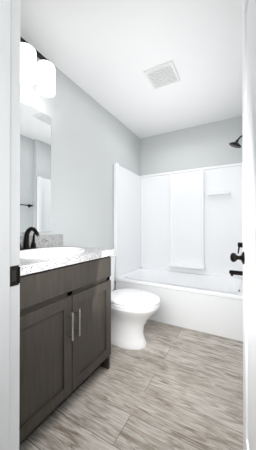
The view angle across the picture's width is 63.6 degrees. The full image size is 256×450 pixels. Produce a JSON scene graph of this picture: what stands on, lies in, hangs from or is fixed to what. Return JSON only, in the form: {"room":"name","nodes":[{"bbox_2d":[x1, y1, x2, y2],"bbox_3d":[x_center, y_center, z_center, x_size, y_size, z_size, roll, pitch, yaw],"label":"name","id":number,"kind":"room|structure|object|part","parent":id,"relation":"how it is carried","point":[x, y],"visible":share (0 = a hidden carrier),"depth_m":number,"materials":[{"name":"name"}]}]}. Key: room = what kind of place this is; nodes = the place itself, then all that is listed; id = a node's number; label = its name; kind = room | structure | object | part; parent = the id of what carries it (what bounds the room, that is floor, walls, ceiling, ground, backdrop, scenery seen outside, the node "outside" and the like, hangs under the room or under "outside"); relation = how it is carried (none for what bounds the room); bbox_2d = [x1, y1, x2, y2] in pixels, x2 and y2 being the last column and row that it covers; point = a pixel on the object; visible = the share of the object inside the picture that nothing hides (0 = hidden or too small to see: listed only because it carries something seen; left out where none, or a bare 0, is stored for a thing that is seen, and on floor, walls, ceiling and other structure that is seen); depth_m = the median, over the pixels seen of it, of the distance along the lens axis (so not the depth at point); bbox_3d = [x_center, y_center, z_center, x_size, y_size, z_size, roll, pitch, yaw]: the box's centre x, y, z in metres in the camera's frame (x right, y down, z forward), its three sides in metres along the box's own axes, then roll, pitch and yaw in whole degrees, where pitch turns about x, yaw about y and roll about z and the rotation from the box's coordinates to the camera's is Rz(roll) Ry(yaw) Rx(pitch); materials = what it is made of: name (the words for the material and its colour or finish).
{"room":"bathroom","nodes":[
{"label":"bathroom","id":0,"kind":"room"},
{"bbox_2d":[20,41,139,290],"bbox_3d":[-0.473,-0.144,2.166,0.120,2.440,2.765,0,0,29],"label":"wall","id":1,"kind":"structure","parent":0,"point":[93,141],"depth_m":2.07,"materials":[{"name":"grey paint"}]},
{"bbox_2d":[20,100,50,231],"bbox_3d":[-0.823,-0.424,1.401,0.006,0.952,0.735,0,0,29],"label":"mirror","id":2,"kind":"object","parent":1,"relation":"attached to","point":[35,168],"visible":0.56,"depth_m":1.59,"materials":[{"name":"clear glass"}]},
{"bbox_2d":[20,36,54,97],"bbox_3d":[-0.717,-1.143,1.423,0.176,0.290,0.470,0,0,29],"label":"sconce","id":3,"kind":"object","parent":1,"relation":"attached to","point":[29,53],"visible":0.75,"depth_m":1.48,"materials":[{"name":"white glass"}]},
{"bbox_2d":[19,319,242,449],"bbox_3d":[-0.351,1.102,1.306,2.360,0.060,4.140,0,0,29],"label":"floor","id":4,"kind":"structure","parent":0,"point":[170,387],"depth_m":1.25,"materials":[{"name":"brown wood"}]},
{"bbox_2d":[19,227,114,445],"bbox_3d":[-0.548,0.541,1.298,0.580,1.061,0.880,0,0,29],"label":"bathroom vanity","id":5,"kind":"object","parent":4,"relation":"on","point":[65,322],"visible":0.83,"depth_m":1.13,"materials":[{"name":"brown wood"}]},
{"bbox_2d":[19,234,114,282],"bbox_3d":[-0.556,0.151,1.304,0.562,0.142,0.880,0,0,29],"label":"countertop","id":6,"kind":"structure","parent":5,"relation":"on","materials":[{"name":"white stone"}]},
{"bbox_2d":[19,227,39,251],"bbox_3d":[-0.673,0.096,1.432,0.158,0.169,0.164,0,0,29],"label":"faucet","id":7,"kind":"object","parent":6,"relation":"on","point":[27,243],"depth_m":1.44,"materials":[{"name":"brown metal"}]},
{"bbox_2d":[19,247,84,277],"bbox_3d":[-0.511,0.246,1.342,0.402,0.159,0.510,0,0,29],"label":"sink","id":8,"kind":"object","parent":6,"relation":"in","point":[34,254],"depth_m":1.42,"materials":[{"name":"white stone"}]},
{"bbox_2d":[110,252,159,349],"bbox_3d":[-0.070,0.683,1.952,0.776,0.785,0.440,0,0,29],"label":"toilet","id":9,"kind":"object","parent":4,"relation":"on","point":[133,311],"visible":0.56,"depth_m":1.80,"materials":[{"name":"white ceramic"}]},
{"bbox_3d":[0.047,0.672,1.888,0.510,0.054,0.400,0,0,29],"label":"seat","id":10,"kind":"part","parent":9,"relation":"part of","materials":[{"name":"white plastic"}]},
{"bbox_2d":[114,135,242,341],"bbox_3d":[0.641,0.042,2.545,1.454,2.073,0.775,0,0,29],"label":"bathtub","id":11,"kind":"object","parent":4,"relation":"on","point":[178,238],"visible":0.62,"depth_m":2.72,"materials":[{"name":"white plastic"}]},
{"bbox_2d":[20,0,242,138],"bbox_3d":[-0.351,-1.398,1.319,2.360,0.060,4.140,0,0,29],"label":"ceiling","id":12,"kind":"structure","parent":0,"point":[105,54],"depth_m":1.64,"materials":[{"name":"white paint"}]},
{"bbox_2d":[143,60,179,89],"bbox_3d":[0.315,-1.358,1.886,0.260,0.014,0.260,0,0,29],"label":"ceiling vent","id":13,"kind":"object","parent":12,"relation":"in","point":[162,75],"visible":0.98,"depth_m":1.87,"materials":[{"name":"white plastic"}]},
{"bbox_2d":[140,116,242,175],"bbox_3d":[0.886,-0.140,2.925,1.760,2.440,0.120,0,0,29],"label":"wall","id":14,"kind":"structure","parent":0,"point":[202,146],"depth_m":2.85,"materials":[{"name":"grey paint"}]},
{"bbox_3d":[-0.721,-0.151,0.789,0.780,2.440,0.115,0,0,29],"label":"wall","id":15,"kind":"structure","parent":0,"visible":0},
{"bbox_2d":[0,0,10,449],"bbox_3d":[-0.357,0.043,0.588,0.011,2.050,0.038,0,0,29],"label":"door frame","id":16,"kind":"object","parent":15,"relation":"attached to","point":[5,26],"visible":1,"depth_m":0.59,"materials":[{"name":"white"}]},
{"bbox_2d":[9,0,20,449],"bbox_3d":[-0.372,0.033,0.594,0.020,2.070,0.115,0,0,29],"label":"door frame","id":17,"kind":"structure","parent":15,"relation":"attached to","point":[14,229],"depth_m":0.63,"materials":[{"name":"white"}]},
{"bbox_2d":[10,265,19,286],"bbox_3d":[-0.342,0.153,0.623,0.004,0.060,0.033,0,0,29],"label":"strike plate","id":18,"kind":"object","parent":17,"relation":"attached to","point":[17,269],"visible":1,"depth_m":0.63,"materials":[{"name":"brown metal"}]},
{"bbox_2d":[12,270,15,281],"bbox_3d":[-0.343,0.153,0.620,0.001,0.034,0.014,0,0,29],"label":"jamb left strike hole","id":19,"kind":"structure","parent":18,"relation":"attached to","point":[13,275],"depth_m":0.62,"materials":[{"name":"grey metal"}]},
{"bbox_3d":[0.249,0.031,0.250,0.020,2.070,0.115,0,0,29],"label":"door frame","id":20,"kind":"structure","parent":0,"visible":0},
{"bbox_2d":[230,0,255,449],"bbox_3d":[0.361,0.045,0.615,0.087,2.023,0.642,0,0,25],"label":"door","id":21,"kind":"structure","parent":20,"relation":"attached to","point":[247,257],"depth_m":0.72,"materials":[{"name":"white"}]},
{"bbox_3d":[0.472,0.135,0.864,0.081,0.056,0.096,0,0,25],"label":"knob","id":22,"kind":"part","parent":21,"relation":"part of","materials":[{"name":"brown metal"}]}
]}

